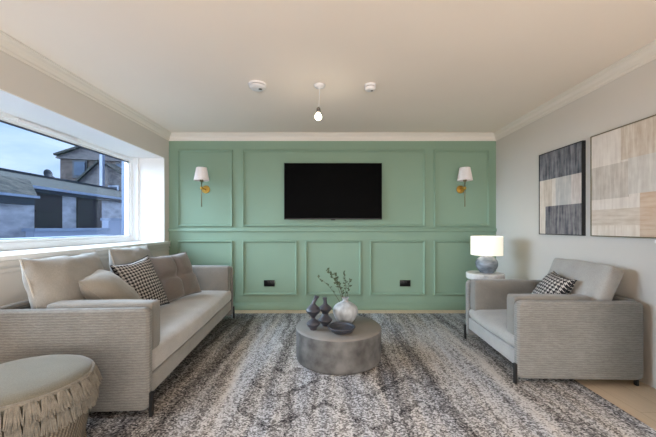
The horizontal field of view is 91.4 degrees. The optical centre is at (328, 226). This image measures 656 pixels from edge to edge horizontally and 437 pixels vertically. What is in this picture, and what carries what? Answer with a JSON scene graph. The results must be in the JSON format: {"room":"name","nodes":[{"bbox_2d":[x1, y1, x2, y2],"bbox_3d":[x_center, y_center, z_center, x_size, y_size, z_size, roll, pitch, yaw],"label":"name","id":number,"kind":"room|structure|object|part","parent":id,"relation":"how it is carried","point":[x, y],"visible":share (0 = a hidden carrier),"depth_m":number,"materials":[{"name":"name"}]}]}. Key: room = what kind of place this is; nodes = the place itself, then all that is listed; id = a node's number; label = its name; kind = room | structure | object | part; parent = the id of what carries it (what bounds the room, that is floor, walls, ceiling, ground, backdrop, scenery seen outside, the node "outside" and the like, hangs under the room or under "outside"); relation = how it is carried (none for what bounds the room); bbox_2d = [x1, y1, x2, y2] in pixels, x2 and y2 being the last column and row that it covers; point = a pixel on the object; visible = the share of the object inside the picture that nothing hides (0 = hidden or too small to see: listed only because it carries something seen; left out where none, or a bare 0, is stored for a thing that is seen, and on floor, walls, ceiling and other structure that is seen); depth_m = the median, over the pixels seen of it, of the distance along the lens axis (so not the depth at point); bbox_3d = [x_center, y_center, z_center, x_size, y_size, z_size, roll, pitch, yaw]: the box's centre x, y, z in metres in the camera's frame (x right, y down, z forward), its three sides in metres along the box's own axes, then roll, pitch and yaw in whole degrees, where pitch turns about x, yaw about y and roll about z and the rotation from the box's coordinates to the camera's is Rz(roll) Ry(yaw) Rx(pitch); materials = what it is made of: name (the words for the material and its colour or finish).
{"room":"living room","nodes":[
{"label":"living room","id":0,"kind":"room"},
{"bbox_2d":[0,51,168,305],"bbox_3d":[-2.453,-0.069,0.885,0.534,2.400,6.970,0,0,0],"label":"wall","id":1,"kind":"structure","parent":0,"point":[17,78],"depth_m":2.71,"materials":[{"name":"paint"}]},
{"bbox_2d":[0,111,138,250],"bbox_3d":[-2.600,-0.361,2.575,0.160,1.104,3.338,0,0,0],"label":"window","id":2,"kind":"structure","parent":1,"relation":"in","point":[131,164],"depth_m":3.48,"materials":[{"name":"white plastic"}]},
{"bbox_2d":[18,119,77,140],"bbox_3d":[-2.583,-0.891,2.970,0.017,0.024,0.620,0,0,0],"label":"vent","id":3,"kind":"object","parent":2,"relation":"attached to","point":[21,122],"depth_m":2.92,"materials":[{"name":"white plastic"}]},
{"bbox_2d":[122,161,123,234],"bbox_3d":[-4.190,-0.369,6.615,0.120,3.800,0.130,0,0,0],"label":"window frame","id":4,"kind":"structure","parent":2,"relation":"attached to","point":[122,161],"depth_m":6.55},
{"bbox_2d":[0,89,163,240],"bbox_3d":[-2.402,-0.364,2.575,0.435,1.110,3.350,0,0,0],"label":"window reveal","id":5,"kind":"structure","parent":1,"relation":"attached to","point":[151,165],"depth_m":3.77,"materials":[{"name":"white paint"}]},
{"bbox_2d":[0,244,169,273],"bbox_3d":[-2.175,0.269,2.485,0.022,0.085,3.770,0,0,0],"label":"trim","id":6,"kind":"structure","parent":1,"relation":"attached to","point":[10,262],"depth_m":2.38,"materials":[{"name":"paint"}]},
{"bbox_2d":[0,30,170,140],"bbox_3d":[-2.151,-1.222,0.885,0.070,0.095,6.970,0,0,0],"label":"trim","id":7,"kind":"structure","parent":1,"relation":"attached to","point":[9,45],"depth_m":2.67,"materials":[{"name":"paint"}]},
{"bbox_2d":[0,241,170,260],"bbox_3d":[-2.385,0.208,2.600,0.469,0.035,3.500,0,0,0],"label":"windowsill","id":8,"kind":"structure","parent":1,"relation":"attached to","point":[52,251],"depth_m":2.72,"materials":[{"name":"white paint"}]},
{"bbox_2d":[0,0,655,132],"bbox_3d":[-0.160,-1.329,0.885,5.121,0.120,7.210,0,0,0],"label":"ceiling","id":9,"kind":"structure","parent":0,"point":[186,66],"depth_m":2.37,"materials":[{"name":"paint"}]},
{"bbox_2d":[249,80,266,91],"bbox_3d":[-0.634,-1.245,2.840,0.156,0.048,0.156,0,0,0],"label":"smoke detector","id":10,"kind":"object","parent":9,"relation":"attached to","point":[255,85],"visible":1,"depth_m":2.79,"materials":[{"name":"white plastic"}]},
{"bbox_2d":[314,82,324,119],"bbox_3d":[-0.084,-1.113,2.860,0.104,0.311,0.104,0,0,0],"label":"pendant light","id":11,"kind":"object","parent":9,"relation":"hanging from","point":[319,85],"visible":1,"depth_m":2.84,"materials":[{"name":"white plastic"}]},
{"bbox_3d":[-0.096,-0.991,2.860,0.063,0.065,0.063,0,0,0],"label":"bulb","id":12,"kind":"part","parent":11,"relation":"part of","materials":[{"name":"white glass"}]},
{"bbox_2d":[364,82,375,91],"bbox_3d":[0.368,-1.242,2.860,0.104,0.053,0.104,0,0,0],"label":"smoke detector","id":13,"kind":"object","parent":9,"relation":"attached to","point":[369,87],"visible":1,"depth_m":2.83,"materials":[{"name":"white plastic"}]},
{"bbox_2d":[169,141,495,302],"bbox_3d":[-0.160,-0.069,4.430,5.121,2.400,0.120,0,0,0],"label":"wall","id":14,"kind":"structure","parent":0,"point":[402,172],"depth_m":4.37,"materials":[{"name":"green paint"}]},
{"bbox_2d":[194,167,209,206],"bbox_3d":[-1.680,-0.525,4.247,0.194,0.516,0.247,0,0,0],"label":"wall light","id":15,"kind":"object","parent":14,"relation":"attached to","point":[201,173],"visible":1,"depth_m":4.18,"materials":[{"name":"white fabric"}]},
{"bbox_3d":[-1.680,-0.698,4.220,0.194,0.170,0.194,0,0,0],"label":"lamp shade","id":16,"kind":"part","parent":15,"relation":"part of","materials":[{"name":"fabric"}]},
{"bbox_3d":[-1.680,-0.512,4.361,0.110,0.110,0.019,0,0,0],"label":"plate","id":17,"kind":"part","parent":15,"relation":"part of","materials":[{"name":"gold metal"}]},
{"bbox_2d":[177,150,232,226],"bbox_3d":[-1.687,-0.529,4.357,0.751,1.046,0.026,0,0,0],"label":"trim","id":18,"kind":"structure","parent":14,"relation":"attached to","point":[178,151],"depth_m":4.35,"materials":[{"name":"green paint"}]},
{"bbox_2d":[177,241,232,267],"bbox_3d":[-1.687,0.555,4.357,0.751,0.742,0.026,0,0,0],"label":"trim","id":19,"kind":"structure","parent":14,"relation":"attached to","point":[178,242],"depth_m":4.35,"materials":[{"name":"green paint"}]},
{"bbox_2d":[242,241,296,294],"bbox_3d":[-0.806,0.555,4.357,0.743,0.742,0.026,0,0,0],"label":"trim","id":20,"kind":"structure","parent":14,"relation":"attached to","point":[243,242],"depth_m":4.35,"materials":[{"name":"green paint"}]},
{"bbox_2d":[264,280,274,285],"bbox_3d":[-0.814,0.768,4.363,0.146,0.086,0.014,0,0,0],"label":"wall socket","id":21,"kind":"object","parent":14,"relation":"attached to","point":[266,282],"visible":1,"depth_m":4.36,"materials":[{"name":"black plastic"}]},
{"bbox_2d":[169,133,495,140],"bbox_3d":[0.048,-1.222,4.335,4.467,0.095,0.070,0,0,0],"label":"trim","id":22,"kind":"structure","parent":14,"relation":"attached to","point":[174,136],"depth_m":4.35,"materials":[{"name":"paint"}]},
{"bbox_2d":[168,228,496,231],"bbox_3d":[0.048,0.040,4.358,4.467,0.045,0.024,0,0,0],"label":"trim","id":23,"kind":"structure","parent":14,"relation":"attached to","point":[169,229],"depth_m":4.35,"materials":[{"name":"green paint"}]},
{"bbox_2d":[284,163,381,219],"bbox_3d":[0.055,-0.478,4.338,1.319,0.769,0.064,0,0,0],"label":"television","id":24,"kind":"object","parent":14,"relation":"attached to","point":[312,191],"visible":1,"depth_m":4.31,"materials":[{"name":"black plastic"}]},
{"bbox_2d":[305,241,360,294],"bbox_3d":[0.058,0.555,4.357,0.758,0.742,0.026,0,0,0],"label":"trim","id":25,"kind":"structure","parent":14,"relation":"attached to","point":[306,242],"depth_m":4.35,"materials":[{"name":"green paint"}]},
{"bbox_2d":[242,150,424,226],"bbox_3d":[0.067,-0.529,4.357,2.489,1.046,0.026,0,0,0],"label":"trim","id":26,"kind":"structure","parent":14,"relation":"attached to","point":[243,151],"depth_m":4.35,"materials":[{"name":"green paint"}]},
{"bbox_2d":[233,303,465,309],"bbox_3d":[0.048,1.083,4.361,4.467,0.095,0.018,0,0,0],"label":"baseboard","id":27,"kind":"structure","parent":14,"relation":"attached to","point":[238,306],"depth_m":4.35,"materials":[{"name":"green paint"}]},
{"bbox_2d":[370,241,424,294],"bbox_3d":[0.934,0.555,4.357,0.754,0.742,0.026,0,0,0],"label":"trim","id":28,"kind":"structure","parent":14,"relation":"attached to","point":[371,242],"depth_m":4.35,"materials":[{"name":"green paint"}]},
{"bbox_2d":[400,280,410,285],"bbox_3d":[1.038,0.768,4.363,0.146,0.086,0.014,0,0,0],"label":"wall socket","id":29,"kind":"object","parent":14,"relation":"attached to","point":[402,282],"visible":1,"depth_m":4.36,"materials":[{"name":"black plastic"}]},
{"bbox_2d":[434,241,470,294],"bbox_3d":[1.808,0.555,4.357,0.756,0.742,0.026,0,0,0],"label":"trim","id":30,"kind":"structure","parent":14,"relation":"attached to","point":[435,242],"depth_m":4.35,"materials":[{"name":"green paint"}]},
{"bbox_2d":[434,150,489,226],"bbox_3d":[1.808,-0.529,4.357,0.756,1.046,0.026,0,0,0],"label":"trim","id":31,"kind":"structure","parent":14,"relation":"attached to","point":[435,151],"depth_m":4.35,"materials":[{"name":"green paint"}]},
{"bbox_2d":[456,167,472,206],"bbox_3d":[1.792,-0.525,4.247,0.194,0.516,0.247,0,0,0],"label":"wall light","id":32,"kind":"object","parent":14,"relation":"attached to","point":[464,175],"visible":1,"depth_m":4.18,"materials":[{"name":"gold metal"}]},
{"bbox_3d":[1.792,-0.512,4.361,0.110,0.110,0.019,0,0,0],"label":"plate","id":33,"kind":"part","parent":32,"relation":"part of","materials":[{"name":"gold metal"}]},
{"bbox_3d":[1.792,-0.698,4.220,0.194,0.170,0.194,0,0,0],"label":"lamp shade","id":34,"kind":"part","parent":32,"relation":"part of","materials":[{"name":"fabric"}]},
{"bbox_2d":[235,310,655,429],"bbox_3d":[-0.160,1.191,0.885,5.121,0.120,7.210,0,0,0],"label":"floor","id":35,"kind":"structure","parent":0,"point":[639,401],"depth_m":2.20,"materials":[{"name":"brown wood"}]},
{"bbox_2d":[86,313,655,436],"bbox_3d":[-0.050,1.125,2.250,3.700,0.012,3.800,0,0,0],"label":"rug","id":36,"kind":"object","parent":35,"relation":"on","point":[245,378],"visible":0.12,"depth_m":2.15,"materials":[{"name":"grey carpet"}]},
{"bbox_2d":[0,354,102,436],"bbox_3d":[-1.420,0.890,1.470,0.619,0.458,0.619,0,0,0],"label":"pouf","id":37,"kind":"object","parent":36,"relation":"on","point":[53,395],"visible":1,"depth_m":1.40,"materials":[{"name":"fabric"}]},
{"bbox_2d":[0,244,234,416],"bbox_3d":[-1.573,0.653,2.885,0.945,0.933,2.080,0,0,-3],"label":"sofa","id":38,"kind":"object","parent":36,"relation":"on","point":[134,345],"visible":0.75,"depth_m":1.90,"materials":[{"name":"beige fabric"}]},
{"bbox_3d":[-2.015,0.753,2.859,0.060,0.556,1.972,0,0,-3],"label":"backrest","id":39,"kind":"part","parent":38,"relation":"part of","materials":[{"name":"beige fabric"}]},
{"bbox_2d":[20,252,105,308],"bbox_3d":[-1.823,0.457,2.282,0.285,0.542,0.684,-16,1,-3],"label":"cushion","id":40,"kind":"object","parent":38,"relation":"on","point":[46,281],"depth_m":2.05,"materials":[{"name":"beige fabric"}]},
{"bbox_3d":[-1.521,0.781,1.876,0.930,0.604,0.058,0,0,-3],"label":"arm","id":41,"kind":"part","parent":38,"relation":"part of"},
{"bbox_2d":[47,299,159,349],"bbox_3d":[-1.392,0.614,1.990,0.634,0.314,0.129,0,0,-3],"label":"armrest","id":42,"kind":"object","parent":38,"relation":"on","point":[153,304],"depth_m":1.96,"materials":[{"name":"fabric"}]},
{"bbox_2d":[78,269,140,299],"bbox_3d":[-1.590,0.519,2.370,0.371,0.408,0.408,0,0,-29],"label":"cushion","id":43,"kind":"object","parent":38,"relation":"on","point":[102,284],"visible":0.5,"depth_m":2.23,"materials":[{"name":"beige fabric"}]},
{"bbox_2d":[109,245,153,272],"bbox_3d":[-1.880,0.451,3.132,0.266,0.547,0.642,-15,1,-3],"label":"cushion","id":44,"kind":"object","parent":38,"relation":"on","point":[117,256],"depth_m":2.93,"materials":[{"name":"beige fabric"}]},
{"bbox_2d":[110,255,169,305],"bbox_3d":[-1.615,0.509,2.765,0.228,0.502,0.460,0,0,12],"label":"cushion","id":45,"kind":"object","parent":38,"relation":"on","point":[140,274],"visible":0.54,"depth_m":2.72,"materials":[{"name":"fabric"}]},
{"bbox_3d":[-1.050,1.048,1.893,0.018,0.143,0.026,0,0,-3],"label":"leg","id":46,"kind":"part","parent":38,"relation":"part of","materials":[{"name":"black metal"}]},
{"bbox_2d":[149,252,200,301],"bbox_3d":[-1.570,0.501,3.289,0.256,0.457,0.546,0,0,11],"label":"cushion","id":47,"kind":"object","parent":38,"relation":"on","point":[175,273],"visible":0.88,"depth_m":3.20,"materials":[{"name":"beige fabric"}]},
{"bbox_2d":[152,290,230,370],"bbox_3d":[-1.554,0.823,2.886,0.902,0.190,1.997,0,0,-3],"label":"seat cushion","id":48,"kind":"object","parent":38,"relation":"on","point":[182,320],"depth_m":2.65,"materials":[{"name":"beige fabric"}]},
{"bbox_3d":[-1.560,0.953,2.886,0.863,0.113,1.964,0,0,-3],"label":"seat","id":49,"kind":"part","parent":38,"relation":"part of","materials":[{"name":"beige fabric"}]},
{"bbox_2d":[192,265,229,290],"bbox_3d":[-1.500,0.614,3.795,0.632,0.311,0.128,0,0,-3],"label":"sofa armrest","id":50,"kind":"object","parent":38,"relation":"on","point":[209,277],"depth_m":3.75,"materials":[{"name":"fabric"}]},
{"bbox_3d":[-1.641,0.781,3.894,0.930,0.604,0.058,0,0,-3],"label":"arm","id":51,"kind":"part","parent":38,"relation":"part of"},
{"bbox_2d":[296,314,380,374],"bbox_3d":[0.083,0.984,2.767,0.732,0.271,0.732,0,0,0],"label":"coffee table","id":52,"kind":"object","parent":36,"relation":"on","point":[320,350],"visible":0.9,"depth_m":2.47,"materials":[{"name":"concrete"}]},
{"bbox_2d":[306,295,320,330],"bbox_3d":[-0.130,0.706,2.645,0.122,0.287,0.122,0,0,0],"label":"ornament","id":53,"kind":"object","parent":52,"relation":"on","point":[313,310],"visible":1,"depth_m":2.61,"materials":[{"name":"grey ceramic"}]},
{"bbox_2d":[318,297,331,326],"bbox_3d":[-0.032,0.727,2.745,0.124,0.245,0.124,0,0,0],"label":"ornament","id":54,"kind":"object","parent":52,"relation":"on","point":[324,319],"visible":0.9,"depth_m":2.71,"materials":[{"name":"grey ceramic"}]},
{"bbox_2d":[327,322,355,334],"bbox_3d":[0.100,0.820,2.565,0.228,0.058,0.228,0,0,0],"label":"bowl","id":55,"kind":"object","parent":52,"relation":"on","point":[340,328],"visible":1,"depth_m":2.61,"materials":[{"name":"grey ceramic"}]},
{"bbox_2d":[333,297,357,322],"bbox_3d":[0.145,0.736,2.830,0.221,0.228,0.221,0,0,0],"label":"vase","id":56,"kind":"object","parent":52,"relation":"on","point":[345,310],"visible":0.84,"depth_m":2.75,"materials":[{"name":"ceramic"}]},
{"bbox_2d":[317,268,351,301],"bbox_3d":[0.051,0.559,2.845,0.307,0.400,0.120,0,0,0],"label":"twigs","id":57,"kind":"object","parent":56,"relation":"in","point":[327,270],"visible":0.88,"depth_m":2.83,"materials":[{"name":"green plant"}]},
{"bbox_2d":[466,270,504,278],"bbox_3d":[1.785,0.821,3.660,0.406,0.597,0.406,0,0,0],"label":"side table","id":58,"kind":"object","parent":36,"relation":"on","point":[473,274],"visible":0.41,"depth_m":3.52,"materials":[{"name":"white stone"}]},
{"bbox_2d":[471,236,502,272],"bbox_3d":[1.800,0.314,3.655,0.336,0.418,0.336,0,0,0],"label":"table lamp","id":59,"kind":"object","parent":58,"relation":"on","point":[486,247],"visible":0.99,"depth_m":3.54,"materials":[{"name":"white fabric"}]},
{"bbox_3d":[1.800,0.211,3.655,0.336,0.212,0.336,0,0,0],"label":"lamp shade","id":60,"kind":"part","parent":59,"relation":"part of","materials":[{"name":"white fabric"}]},
{"bbox_2d":[464,258,642,385],"bbox_3d":[1.786,0.700,2.735,0.893,0.839,0.955,0,0,2],"label":"armchair","id":61,"kind":"object","parent":36,"relation":"on","point":[592,332],"visible":0.94,"depth_m":2.27,"materials":[{"name":"grey fabric"}]},
{"bbox_3d":[1.365,1.048,3.210,0.018,0.143,0.026,0,0,2],"label":"leg","id":62,"kind":"part","parent":61,"relation":"part of","materials":[{"name":"black metal"}]},
{"bbox_2d":[469,309,513,346],"bbox_3d":[1.767,0.843,2.736,0.851,0.151,0.872,0,0,2],"label":"seat cushion","id":63,"kind":"object","parent":61,"relation":"on","point":[491,322],"depth_m":2.72,"materials":[{"name":"grey fabric"}]},
{"bbox_3d":[1.772,0.953,2.736,0.811,0.113,0.839,0,0,2],"label":"seat","id":64,"kind":"part","parent":61,"relation":"part of","materials":[{"name":"grey fabric"}]},
{"bbox_2d":[471,279,534,309],"bbox_3d":[1.667,0.657,3.081,0.572,0.307,0.129,0,0,2],"label":"armrest","id":65,"kind":"object","parent":61,"relation":"on","point":[486,294],"depth_m":3.02,"materials":[{"name":"fabric"}]},
{"bbox_3d":[1.810,0.805,3.183,0.878,0.556,0.058,0,0,2],"label":"arm","id":66,"kind":"part","parent":61,"relation":"part of"},
{"bbox_3d":[1.333,1.048,2.291,0.018,0.143,0.026,0,0,2],"label":"leg","id":67,"kind":"part","parent":61,"relation":"part of","materials":[{"name":"black metal"}]},
{"bbox_2d":[507,293,590,334],"bbox_3d":[1.642,0.657,2.397,0.573,0.305,0.128,0,0,2],"label":"armrest","id":68,"kind":"object","parent":61,"relation":"on","point":[511,298],"depth_m":2.37,"materials":[{"name":"fabric"}]},
{"bbox_2d":[531,271,576,293],"bbox_3d":[1.846,0.553,2.665,0.263,0.343,0.293,0,0,14],"label":"cushion","id":69,"kind":"object","parent":61,"relation":"on","point":[552,283],"visible":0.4,"depth_m":2.58,"materials":[{"name":"fabric"}]},
{"bbox_3d":[1.778,0.805,2.287,0.878,0.556,0.058,0,0,2],"label":"arm","id":70,"kind":"part","parent":61,"relation":"part of"},
{"bbox_2d":[548,258,623,300],"bbox_3d":[2.026,0.532,2.650,0.152,0.530,0.657,24,1,2],"label":"cushion","id":71,"kind":"object","parent":61,"relation":"on","point":[599,282],"depth_m":2.44,"materials":[{"name":"grey fabric"}]},
{"bbox_3d":[2.203,0.777,2.721,0.060,0.508,0.847,0,0,2],"label":"backrest","id":72,"kind":"part","parent":61,"relation":"part of","materials":[{"name":"grey fabric"}]},
{"bbox_3d":[2.172,1.065,2.262,0.018,0.108,0.026,0,0,2],"label":"leg","id":73,"kind":"part","parent":61,"relation":"part of","materials":[{"name":"black metal"}]},
{"bbox_2d":[496,59,655,388],"bbox_3d":[2.341,-0.069,0.885,0.120,2.400,6.970,0,0,0],"label":"wall","id":74,"kind":"structure","parent":0,"point":[528,254],"depth_m":2.90,"materials":[{"name":"paint"}]},
{"bbox_2d":[539,140,585,235],"bbox_3d":[2.263,-0.345,3.134,0.032,0.846,0.587,0,0,0],"label":"picture","id":75,"kind":"object","parent":74,"relation":"attached to","point":[562,171],"visible":1,"depth_m":3.07,"materials":[{"name":"black wood"}]},
{"bbox_2d":[494,40,655,140],"bbox_3d":[2.246,-1.222,0.885,0.070,0.095,6.970,0,0,0],"label":"trim","id":76,"kind":"structure","parent":74,"relation":"attached to","point":[646,54],"depth_m":2.77,"materials":[{"name":"paint"}]},
{"bbox_2d":[590,114,655,237],"bbox_3d":[2.263,-0.348,2.325,0.032,0.854,0.851,0,0,0],"label":"picture","id":77,"kind":"object","parent":74,"relation":"attached to","point":[622,158],"visible":1,"depth_m":2.44,"materials":[{"name":"beige wood"}]},
{"label":"outside","id":78,"kind":"structure","parent":0,"visible":0},
{"bbox_3d":[-31.460,1.631,20.000,57.080,0.200,80.000,0,0,0],"label":"ground","id":79,"kind":"structure","parent":78,"visible":0},
{"bbox_2d":[0,175,39,237],"bbox_3d":[-8.275,0.091,6.600,1.350,2.880,5.200,0,0,0],"label":"building","id":80,"kind":"structure","parent":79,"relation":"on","point":[18,196],"depth_m":8.09,"materials":[{"name":"stone"}]},
{"bbox_2d":[0,235,115,239],"bbox_3d":[-4.450,0.846,3.950,0.380,1.370,4.900,0,0,0],"label":"ledge","id":81,"kind":"object","parent":79,"relation":"on","point":[84,235],"visible":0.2,"depth_m":4.91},
{"bbox_2d":[0,168,121,227],"bbox_3d":[-11.350,-0.309,10.450,5.300,3.680,14.900,0,0,0],"label":"building","id":82,"kind":"structure","parent":79,"relation":"on","point":[62,203],"depth_m":11.43,"materials":[{"name":"stone"}]},
{"bbox_3d":[-8.985,0.211,10.230,0.070,2.640,1.020,0,0,0],"label":"door","id":83,"kind":"part","parent":82,"relation":"part of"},
{"bbox_2d":[43,169,52,176],"bbox_3d":[-17.051,-3.226,19.551,0.616,0.556,0.364,0,0,-38],"label":"satellite dish","id":84,"kind":"object","parent":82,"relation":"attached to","point":[46,172],"visible":0.87,"depth_m":19.53,"materials":[{"name":"grey metal"}]},
{"bbox_3d":[-8.985,0.211,12.000,0.070,2.640,1.200,0,0,0],"label":"door","id":85,"kind":"part","parent":82,"relation":"part of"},
{"bbox_2d":[22,218,121,236],"bbox_3d":[-7.200,0.621,12.330,0.320,1.820,9.340,0,0,0],"label":"wall","id":86,"kind":"structure","parent":79,"relation":"on","point":[110,226],"depth_m":9.16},
{"bbox_2d":[53,146,121,180],"bbox_3d":[-12.400,-1.789,23.350,9.200,6.640,7.300,0,0,0],"label":"house","id":87,"kind":"structure","parent":79,"relation":"on","point":[74,161],"depth_m":19.91,"materials":[{"name":"stone"}]},
{"bbox_3d":[-15.525,-3.634,19.935,0.650,0.830,0.050,0,0,0],"label":"pane","id":88,"kind":"part","parent":87,"relation":"part of","materials":[{"name":"blue glass"}]},
{"bbox_2d":[75,154,121,191],"bbox_3d":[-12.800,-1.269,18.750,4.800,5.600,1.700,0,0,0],"label":"house","id":89,"kind":"structure","parent":79,"relation":"on","point":[101,173],"depth_m":18.25,"materials":[{"name":"stone"}]}
]}

